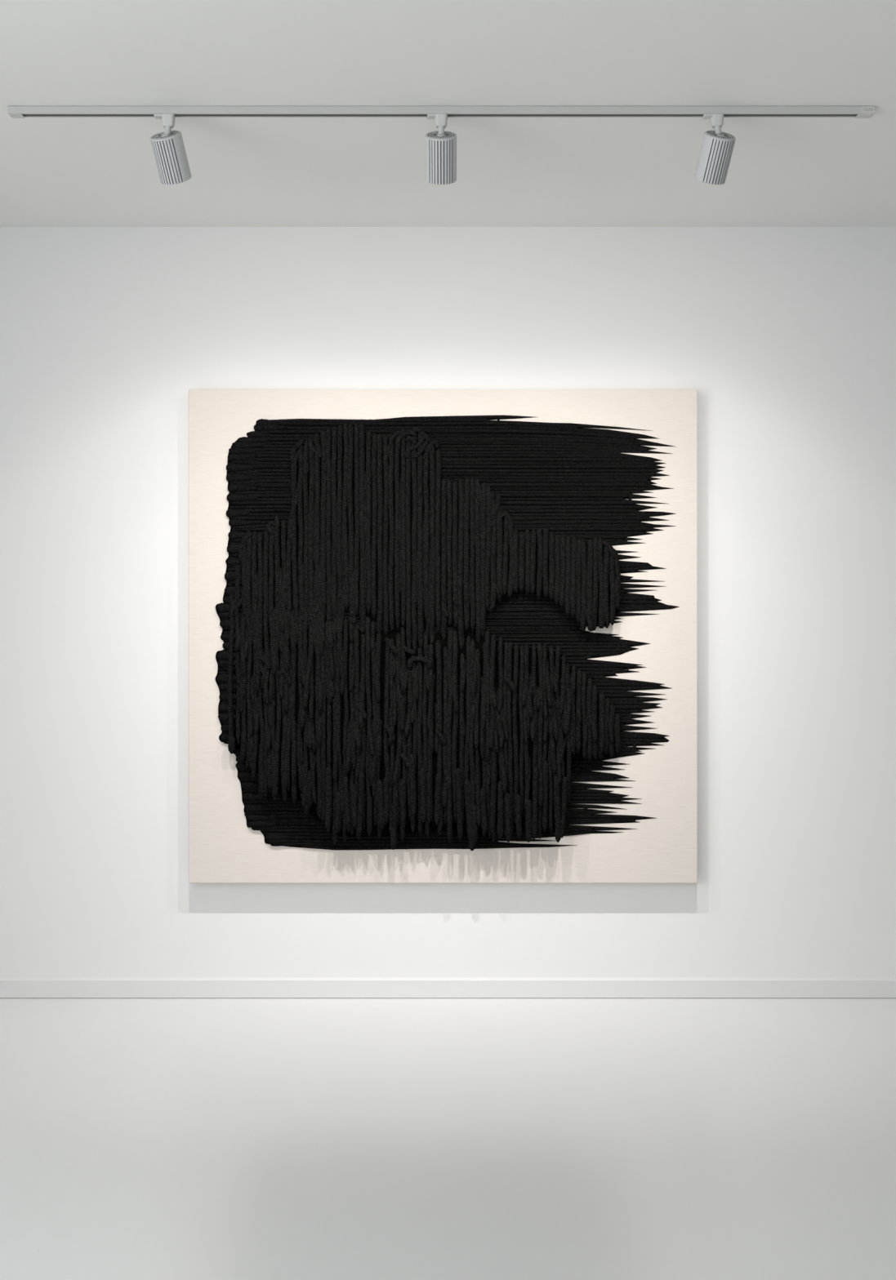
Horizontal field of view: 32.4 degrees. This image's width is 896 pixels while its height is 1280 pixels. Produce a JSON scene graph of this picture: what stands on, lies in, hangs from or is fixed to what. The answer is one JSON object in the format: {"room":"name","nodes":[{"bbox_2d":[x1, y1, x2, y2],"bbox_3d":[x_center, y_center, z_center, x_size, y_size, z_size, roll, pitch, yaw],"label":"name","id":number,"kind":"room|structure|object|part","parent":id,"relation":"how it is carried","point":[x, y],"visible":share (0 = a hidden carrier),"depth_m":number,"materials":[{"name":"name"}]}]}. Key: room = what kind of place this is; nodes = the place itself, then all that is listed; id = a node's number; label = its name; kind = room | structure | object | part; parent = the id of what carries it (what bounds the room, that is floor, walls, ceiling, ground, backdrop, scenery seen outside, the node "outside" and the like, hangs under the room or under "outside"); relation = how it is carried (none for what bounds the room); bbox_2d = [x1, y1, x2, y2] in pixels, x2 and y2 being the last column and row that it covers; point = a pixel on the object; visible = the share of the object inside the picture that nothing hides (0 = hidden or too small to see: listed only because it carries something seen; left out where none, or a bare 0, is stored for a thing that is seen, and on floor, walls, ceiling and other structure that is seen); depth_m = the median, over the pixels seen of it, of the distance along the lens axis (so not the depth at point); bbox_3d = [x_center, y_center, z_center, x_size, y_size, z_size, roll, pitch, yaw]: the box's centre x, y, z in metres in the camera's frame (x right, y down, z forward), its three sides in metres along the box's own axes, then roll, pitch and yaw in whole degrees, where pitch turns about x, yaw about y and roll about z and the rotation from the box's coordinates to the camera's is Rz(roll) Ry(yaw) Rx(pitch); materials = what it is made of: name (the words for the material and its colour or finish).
{"room":"museum","nodes":[
{"label":"museum","id":0,"kind":"room"},
{"bbox_2d":[0,226,895,977],"bbox_3d":[0.100,-0.108,6.060,6.800,3.000,0.120,0,0,0],"label":"wall","id":1,"kind":"structure","parent":0,"point":[784,337],"depth_m":6.00,"materials":[{"name":"white paint"}]},
{"bbox_2d":[188,389,697,883],"bbox_3d":[-0.019,-0.015,5.915,1.959,1.902,0.170,0,0,0],"label":"artwork","id":2,"kind":"object","parent":1,"relation":"attached to","point":[435,636],"visible":1,"depth_m":5.92,"materials":[{"name":"paint"}]},
{"bbox_3d":[-0.832,0.096,5.915,0.025,0.604,0.045,0,0,0],"label":"hanging cord","id":3,"kind":"part","parent":2,"relation":"part of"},
{"bbox_3d":[-0.806,0.104,5.910,0.024,0.593,0.052,0,0,-23],"label":"hanging cord","id":4,"kind":"part","parent":2,"relation":"part of","materials":[{"name":"black fabric"}]},
{"bbox_3d":[-0.780,0.161,5.904,0.025,0.551,0.061,0,0,-15],"label":"hanging cord","id":5,"kind":"part","parent":2,"relation":"part of","materials":[{"name":"black fabric"}]},
{"bbox_3d":[-0.761,0.189,5.902,0.026,0.614,0.061,0,0,-10],"label":"hanging cord","id":6,"kind":"part","parent":2,"relation":"part of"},
{"bbox_3d":[-0.736,0.162,5.898,0.028,0.749,0.065,0,0,0],"label":"hanging cord","id":7,"kind":"part","parent":2,"relation":"part of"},
{"bbox_3d":[-0.715,0.218,5.893,0.024,0.639,0.069,0,0,-19],"label":"hanging cord","id":8,"kind":"part","parent":2,"relation":"part of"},
{"bbox_3d":[-0.694,0.241,5.892,0.025,0.713,0.072,0,0,-5],"label":"hanging cord","id":9,"kind":"part","parent":2,"relation":"part of","materials":[{"name":"black fabric"}]},
{"bbox_3d":[-0.676,-0.235,5.915,0.026,0.445,0.036,0,0,0],"label":"hanging cord","id":10,"kind":"part","parent":2,"relation":"part of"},
{"bbox_3d":[-0.667,0.253,5.890,0.026,0.666,0.070,0,0,0],"label":"hanging cord","id":11,"kind":"part","parent":2,"relation":"part of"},
{"bbox_3d":[-0.655,-0.250,5.914,0.024,0.463,0.035,0,0,-25],"label":"hanging cord","id":12,"kind":"part","parent":2,"relation":"part of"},
{"bbox_3d":[-0.650,0.247,5.889,0.032,0.654,0.071,0,0,0],"label":"hanging cord","id":13,"kind":"part","parent":2,"relation":"part of","materials":[{"name":"black fabric"}]},
{"bbox_3d":[-0.625,0.253,5.890,0.029,0.734,0.076,0,0,-7],"label":"hanging cord","id":14,"kind":"part","parent":2,"relation":"part of","materials":[{"name":"black fabric"}]},
{"bbox_3d":[-0.610,0.240,5.890,0.029,0.670,0.073,0,0,-10],"label":"hanging cord","id":15,"kind":"part","parent":2,"relation":"part of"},
{"bbox_3d":[-0.588,0.254,5.890,0.028,0.736,0.077,0,0,0],"label":"hanging cord","id":16,"kind":"part","parent":2,"relation":"part of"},
{"bbox_3d":[-0.588,-0.422,5.918,0.029,0.644,0.032,0,0,0],"label":"hanging cord","id":17,"kind":"part","parent":2,"relation":"part of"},
{"bbox_3d":[-0.562,0.224,5.892,0.028,0.709,0.078,0,0,0],"label":"hanging cord","id":18,"kind":"part","parent":2,"relation":"part of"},
{"bbox_3d":[-0.564,-0.398,5.918,0.028,0.729,0.034,0,0,0],"label":"hanging cord","id":19,"kind":"part","parent":2,"relation":"part of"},
{"bbox_3d":[-0.544,-0.422,5.918,0.027,0.697,0.036,0,0,0],"label":"hanging cord","id":20,"kind":"part","parent":2,"relation":"part of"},
{"bbox_3d":[-0.544,0.236,5.892,0.021,0.799,0.080,0,0,-9],"label":"hanging cord","id":21,"kind":"part","parent":2,"relation":"part of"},
{"bbox_3d":[-0.523,0.277,5.887,0.027,0.705,0.074,0,0,-12],"label":"hanging cord","id":22,"kind":"part","parent":2,"relation":"part of","materials":[{"name":"black fabric"}]},
{"bbox_3d":[-0.523,-0.412,5.918,0.029,0.748,0.040,0,0,0],"label":"hanging cord","id":23,"kind":"part","parent":2,"relation":"part of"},
{"bbox_3d":[-0.500,-0.427,5.918,0.026,0.742,0.040,0,0,0],"label":"hanging cord","id":24,"kind":"part","parent":2,"relation":"part of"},
{"bbox_3d":[-0.496,0.272,5.890,0.031,0.776,0.081,0,0,-13],"label":"hanging cord","id":25,"kind":"part","parent":2,"relation":"part of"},
{"bbox_3d":[-0.477,-0.457,5.919,0.029,0.708,0.042,0,0,0],"label":"hanging cord","id":26,"kind":"part","parent":2,"relation":"part of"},
{"bbox_3d":[-0.478,0.238,5.892,0.027,0.908,0.082,0,0,-10],"label":"hanging cord","id":27,"kind":"part","parent":2,"relation":"part of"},
{"bbox_3d":[-0.456,0.297,5.892,0.028,0.862,0.078,0,0,-9],"label":"hanging cord","id":28,"kind":"part","parent":2,"relation":"part of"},
{"bbox_3d":[-0.458,-0.456,5.918,0.026,0.728,0.038,0,0,0],"label":"hanging cord","id":29,"kind":"part","parent":2,"relation":"part of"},
{"bbox_3d":[-0.436,-0.439,5.919,0.028,0.772,0.039,0,0,0],"label":"hanging cord","id":30,"kind":"part","parent":2,"relation":"part of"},
{"bbox_3d":[-0.433,0.343,5.895,0.026,0.875,0.088,0,0,-10],"label":"hanging cord","id":31,"kind":"part","parent":2,"relation":"part of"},
{"bbox_3d":[-0.414,0.351,5.886,0.028,0.750,0.063,0,0,0],"label":"hanging cord","id":32,"kind":"part","parent":2,"relation":"part of","materials":[{"name":"black fabric"}]},
{"bbox_3d":[-0.416,-0.434,5.919,0.026,0.795,0.037,0,0,0],"label":"hanging cord","id":33,"kind":"part","parent":2,"relation":"part of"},
{"bbox_3d":[-0.390,0.341,5.896,0.026,0.857,0.085,0,0,0],"label":"hanging cord","id":34,"kind":"part","parent":2,"relation":"part of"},
{"bbox_3d":[-0.393,-0.475,5.918,0.029,0.726,0.037,0,0,0],"label":"hanging cord","id":35,"kind":"part","parent":2,"relation":"part of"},
{"bbox_3d":[-0.373,-0.425,5.918,0.032,0.819,0.037,0,0,0],"label":"hanging cord","id":36,"kind":"part","parent":2,"relation":"part of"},
{"bbox_3d":[-0.367,0.374,5.884,0.027,0.738,0.060,0,0,0],"label":"hanging cord","id":37,"kind":"part","parent":2,"relation":"part of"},
{"bbox_3d":[-0.350,-0.464,5.918,0.026,0.746,0.036,0,0,0],"label":"hanging cord","id":38,"kind":"part","parent":2,"relation":"part of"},
{"bbox_3d":[-0.349,0.348,5.893,0.028,0.829,0.082,0,0,-13],"label":"hanging cord","id":39,"kind":"part","parent":2,"relation":"part of","materials":[{"name":"black fabric"}]},
{"bbox_3d":[-0.328,-0.428,5.918,0.029,0.821,0.038,0,0,0],"label":"hanging cord","id":40,"kind":"part","parent":2,"relation":"part of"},
{"bbox_3d":[-0.323,0.344,5.889,0.025,0.752,0.070,0,0,0],"label":"hanging cord","id":41,"kind":"part","parent":2,"relation":"part of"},
{"bbox_3d":[-0.304,-0.453,5.917,0.026,0.704,0.035,0,0,0],"label":"hanging cord","id":42,"kind":"part","parent":2,"relation":"part of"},
{"bbox_3d":[-0.304,0.307,5.895,0.027,0.799,0.082,0,0,-5],"label":"hanging cord","id":43,"kind":"part","parent":2,"relation":"part of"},
{"bbox_3d":[-0.284,0.316,5.895,0.024,0.783,0.081,0,0,-9],"label":"hanging cord","id":44,"kind":"part","parent":2,"relation":"part of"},
{"bbox_3d":[-0.283,-0.438,5.916,0.027,0.719,0.034,0,0,0],"label":"hanging cord","id":45,"kind":"part","parent":2,"relation":"part of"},
{"bbox_3d":[-0.265,0.362,5.891,0.029,0.788,0.075,0,0,0],"label":"hanging cord","id":46,"kind":"part","parent":2,"relation":"part of","materials":[{"name":"black fabric"}]},
{"bbox_3d":[-0.260,-0.407,5.918,0.028,0.774,0.035,0,0,0],"label":"hanging cord","id":47,"kind":"part","parent":2,"relation":"part of","materials":[{"name":"black fabric"}]},
{"bbox_3d":[-0.238,-0.402,5.918,0.026,0.775,0.033,0,0,0],"label":"hanging cord","id":48,"kind":"part","parent":2,"relation":"part of","materials":[{"name":"black fabric"}]},
{"bbox_3d":[-0.232,0.349,5.889,0.027,0.716,0.071,0,0,0],"label":"hanging cord","id":49,"kind":"part","parent":2,"relation":"part of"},
{"bbox_3d":[-0.217,-0.413,5.918,0.026,0.765,0.034,0,0,0],"label":"hanging cord","id":50,"kind":"part","parent":2,"relation":"part of","materials":[{"name":"black fabric"}]},
{"bbox_3d":[-0.216,0.368,5.891,0.028,0.754,0.073,0,0,0],"label":"hanging cord","id":51,"kind":"part","parent":2,"relation":"part of","materials":[{"name":"black fabric"}]},
{"bbox_3d":[-0.195,-0.431,5.918,0.025,0.752,0.033,0,0,0],"label":"hanging cord","id":52,"kind":"part","parent":2,"relation":"part of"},
{"bbox_3d":[-0.187,0.341,5.893,0.032,0.738,0.080,0,0,0],"label":"hanging cord","id":53,"kind":"part","parent":2,"relation":"part of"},
{"bbox_3d":[-0.168,0.357,5.891,0.027,0.826,0.073,0,0,0],"label":"hanging cord","id":54,"kind":"part","parent":2,"relation":"part of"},
{"bbox_3d":[-0.171,-0.432,5.917,0.024,0.770,0.035,0,0,0],"label":"hanging cord","id":55,"kind":"part","parent":2,"relation":"part of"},
{"bbox_3d":[-0.152,-0.386,5.917,0.025,0.860,0.038,0,0,0],"label":"hanging cord","id":56,"kind":"part","parent":2,"relation":"part of","materials":[{"name":"black fabric"}]},
{"bbox_3d":[-0.146,0.379,5.884,0.027,0.621,0.062,0,0,0],"label":"hanging cord","id":57,"kind":"part","parent":2,"relation":"part of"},
{"bbox_3d":[-0.128,0.382,5.887,0.029,0.701,0.068,0,0,0],"label":"hanging cord","id":58,"kind":"part","parent":2,"relation":"part of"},
{"bbox_3d":[-0.128,-0.383,5.916,0.028,0.854,0.039,0,0,0],"label":"hanging cord","id":59,"kind":"part","parent":2,"relation":"part of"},
{"bbox_3d":[-0.107,0.382,5.887,0.025,0.714,0.068,0,0,0],"label":"hanging cord","id":60,"kind":"part","parent":2,"relation":"part of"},
{"bbox_3d":[-0.106,-0.388,5.915,0.028,0.846,0.037,0,0,-15],"label":"hanging cord","id":61,"kind":"part","parent":2,"relation":"part of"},
{"bbox_3d":[-0.085,0.358,5.893,0.030,0.793,0.084,0,0,0],"label":"hanging cord","id":62,"kind":"part","parent":2,"relation":"part of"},
{"bbox_3d":[-0.084,-0.425,5.917,0.028,0.726,0.041,0,0,0],"label":"hanging cord","id":63,"kind":"part","parent":2,"relation":"part of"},
{"bbox_3d":[-0.065,0.349,5.886,0.027,0.682,0.070,0,0,0],"label":"hanging cord","id":64,"kind":"part","parent":2,"relation":"part of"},
{"bbox_3d":[-0.059,-0.376,5.918,0.028,0.796,0.042,0,0,0],"label":"hanging cord","id":65,"kind":"part","parent":2,"relation":"part of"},
{"bbox_3d":[-0.038,-0.381,5.919,0.026,0.709,0.041,0,0,0],"label":"hanging cord","id":66,"kind":"part","parent":2,"relation":"part of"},
{"bbox_3d":[-0.034,0.372,5.886,0.026,0.747,0.071,0,0,-11],"label":"hanging cord","id":67,"kind":"part","parent":2,"relation":"part of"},
{"bbox_3d":[-0.015,-0.310,5.917,0.025,0.620,0.038,0,0,0],"label":"hanging cord","id":68,"kind":"part","parent":2,"relation":"part of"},
{"bbox_3d":[-0.009,0.364,5.884,0.026,0.682,0.065,0,0,0],"label":"hanging cord","id":69,"kind":"part","parent":2,"relation":"part of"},
{"bbox_3d":[0.006,-0.334,5.918,0.026,0.565,0.038,0,0,0],"label":"hanging cord","id":70,"kind":"part","parent":2,"relation":"part of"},
{"bbox_3d":[0.007,0.364,5.894,0.029,0.820,0.087,0,0,0],"label":"hanging cord","id":71,"kind":"part","parent":2,"relation":"part of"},
{"bbox_3d":[0.028,-0.328,5.918,0.029,0.570,0.038,0,0,0],"label":"hanging cord","id":72,"kind":"part","parent":2,"relation":"part of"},
{"bbox_3d":[0.027,0.331,5.894,0.028,0.740,0.086,0,0,0],"label":"hanging cord","id":73,"kind":"part","parent":2,"relation":"part of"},
{"bbox_3d":[0.050,-0.290,5.917,0.029,0.661,0.037,0,0,22],"label":"hanging cord","id":74,"kind":"part","parent":2,"relation":"part of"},
{"bbox_3d":[0.053,0.380,5.885,0.025,0.663,0.062,0,0,0],"label":"hanging cord","id":75,"kind":"part","parent":2,"relation":"part of","materials":[{"name":"black fabric"}]},
{"bbox_3d":[0.072,-0.330,5.918,0.029,0.597,0.039,0,0,0],"label":"hanging cord","id":76,"kind":"part","parent":2,"relation":"part of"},
{"bbox_3d":[0.075,0.367,5.892,0.030,0.769,0.079,0,0,0],"label":"hanging cord","id":77,"kind":"part","parent":2,"relation":"part of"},
{"bbox_3d":[0.090,0.354,5.890,0.028,0.718,0.078,0,0,0],"label":"hanging cord","id":78,"kind":"part","parent":2,"relation":"part of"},
{"bbox_3d":[0.094,-0.329,5.918,0.025,0.598,0.037,0,0,0],"label":"hanging cord","id":79,"kind":"part","parent":2,"relation":"part of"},
{"bbox_3d":[0.112,0.380,5.884,0.026,0.698,0.061,0,0,0],"label":"hanging cord","id":80,"kind":"part","parent":2,"relation":"part of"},
{"bbox_3d":[0.115,-0.305,5.917,0.029,0.636,0.040,0,0,0],"label":"hanging cord","id":81,"kind":"part","parent":2,"relation":"part of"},
{"bbox_3d":[0.137,-0.307,5.918,0.026,0.599,0.040,0,0,19],"label":"hanging cord","id":82,"kind":"part","parent":2,"relation":"part of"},
{"bbox_3d":[0.139,0.377,5.883,0.026,0.744,0.065,0,0,7],"label":"hanging cord","id":83,"kind":"part","parent":2,"relation":"part of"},
{"bbox_3d":[0.153,0.355,5.891,0.030,0.791,0.079,0,0,0],"label":"hanging cord","id":84,"kind":"part","parent":2,"relation":"part of","materials":[{"name":"black fabric"}]},
{"bbox_3d":[0.154,-0.351,5.918,0.031,0.491,0.042,0,0,0],"label":"hanging cord","id":85,"kind":"part","parent":2,"relation":"part of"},
{"bbox_3d":[0.175,-0.353,5.911,0.031,0.441,0.058,0,0,0],"label":"hanging cord","id":86,"kind":"part","parent":2,"relation":"part of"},
{"bbox_3d":[0.173,0.371,5.886,0.032,0.791,0.069,0,0,0],"label":"hanging cord","id":87,"kind":"part","parent":2,"relation":"part of","materials":[{"name":"black fabric"}]},
{"bbox_3d":[0.202,0.344,5.884,0.025,0.720,0.063,0,0,0],"label":"hanging cord","id":88,"kind":"part","parent":2,"relation":"part of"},
{"bbox_3d":[0.221,0.372,5.884,0.025,0.736,0.062,0,0,0],"label":"hanging cord","id":89,"kind":"part","parent":2,"relation":"part of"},
{"bbox_3d":[0.236,0.378,5.884,0.028,0.743,0.061,0,0,0],"label":"hanging cord","id":90,"kind":"part","parent":2,"relation":"part of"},
{"bbox_3d":[0.258,0.356,5.885,0.027,0.687,0.063,0,0,0],"label":"hanging cord","id":91,"kind":"part","parent":2,"relation":"part of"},
{"bbox_3d":[0.281,0.351,5.883,0.025,0.669,0.061,0,0,0],"label":"hanging cord","id":92,"kind":"part","parent":2,"relation":"part of","materials":[{"name":"black fabric"}]},
{"bbox_3d":[0.301,0.351,5.883,0.024,0.682,0.061,0,0,0],"label":"hanging cord","id":93,"kind":"part","parent":2,"relation":"part of","materials":[{"name":"black fabric"}]},
{"bbox_3d":[0.331,0.388,5.882,0.024,0.745,0.058,0,0,0],"label":"hanging cord","id":94,"kind":"part","parent":2,"relation":"part of","materials":[{"name":"black fabric"}]},
{"bbox_3d":[0.352,0.384,5.882,0.030,0.746,0.061,0,0,0],"label":"hanging cord","id":95,"kind":"part","parent":2,"relation":"part of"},
{"bbox_3d":[0.369,0.367,5.883,0.026,0.706,0.056,0,0,0],"label":"hanging cord","id":96,"kind":"part","parent":2,"relation":"part of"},
{"bbox_3d":[0.394,0.375,5.882,0.030,0.714,0.059,0,0,0],"label":"hanging cord","id":97,"kind":"part","parent":2,"relation":"part of","materials":[{"name":"black fabric"}]},
{"bbox_3d":[0.420,0.377,5.883,0.029,0.713,0.056,0,0,0],"label":"hanging cord","id":98,"kind":"part","parent":2,"relation":"part of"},
{"bbox_3d":[0.440,0.388,5.884,0.023,0.665,0.058,0,0,17],"label":"hanging cord","id":99,"kind":"part","parent":2,"relation":"part of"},
{"bbox_3d":[0.459,0.355,5.886,0.023,0.535,0.052,0,0,0],"label":"hanging cord","id":100,"kind":"part","parent":2,"relation":"part of","materials":[{"name":"black fabric"}]},
{"bbox_3d":[0.519,-0.210,5.907,0.032,0.361,0.055,0,0,0],"label":"hanging cord","id":101,"kind":"part","parent":2,"relation":"part of","materials":[{"name":"black fabric"}]},
{"bbox_3d":[0.543,-0.214,5.907,0.033,0.349,0.055,0,0,0],"label":"hanging cord","id":102,"kind":"part","parent":2,"relation":"part of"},
{"bbox_2d":[0,977,895,997],"bbox_3d":[0.100,1.353,5.994,6.800,0.078,0.012,0,0,0],"label":"baseboard","id":103,"kind":"structure","parent":1,"relation":"attached to","point":[10,987],"depth_m":5.99,"materials":[{"name":"white paint"}]},
{"bbox_2d":[0,997,895,1279],"bbox_3d":[0.100,1.442,1.500,7.040,0.100,9.240,0,0,0],"label":"floor","id":104,"kind":"structure","parent":0,"point":[141,1138],"depth_m":4.32,"materials":[{"name":"grey concrete"}]},
{"bbox_2d":[0,0,895,226],"bbox_3d":[0.100,-1.658,1.500,7.040,0.100,9.240,0,0,0],"label":"ceiling","id":105,"kind":"structure","parent":0,"point":[55,171],"depth_m":4.62,"materials":[{"name":"white paint"}]},
{"bbox_2d":[8,106,874,118],"bbox_3d":[-0.020,-1.595,4.659,2.609,0.025,0.038,0,0,0],"label":"track","id":106,"kind":"object","parent":105,"relation":"attached to","point":[15,112],"visible":1,"depth_m":4.64,"materials":[{"name":"grey metal"}]},
{"bbox_2d":[150,114,191,185],"bbox_3d":[-0.843,-1.487,4.693,0.097,0.204,0.153,0,0,15],"label":"spotlight","id":107,"kind":"object","parent":106,"relation":"hanging from","point":[167,146],"visible":1,"depth_m":4.66,"materials":[{"name":"white plastic"}]},
{"bbox_3d":[-0.845,-1.541,4.659,0.025,0.036,0.026,0,0,0],"label":"stem","id":108,"kind":"part","parent":107,"relation":"part of","materials":[{"name":"grey metal"}]},
{"bbox_2d":[425,114,456,185],"bbox_3d":[-0.021,-1.487,4.694,0.096,0.204,0.153,0,0,0],"label":"spotlight","id":109,"kind":"object","parent":106,"relation":"hanging from","point":[440,145],"visible":1,"depth_m":4.66,"materials":[{"name":"white plastic"}]},
{"bbox_3d":[-0.020,-1.541,4.659,0.022,0.036,0.026,0,0,0],"label":"stem","id":110,"kind":"part","parent":109,"relation":"part of","materials":[{"name":"grey metal"}]},
{"bbox_2d":[693,114,735,185],"bbox_3d":[0.810,-1.487,4.692,0.099,0.204,0.153,0,0,-16],"label":"spotlight","id":111,"kind":"object","parent":106,"relation":"hanging from","point":[717,146],"visible":1,"depth_m":4.66,"materials":[{"name":"white plastic"}]},
{"bbox_3d":[0.815,-1.541,4.659,0.025,0.036,0.026,0,0,0],"label":"stem","id":112,"kind":"part","parent":111,"relation":"part of","materials":[{"name":"grey metal"}]}
]}

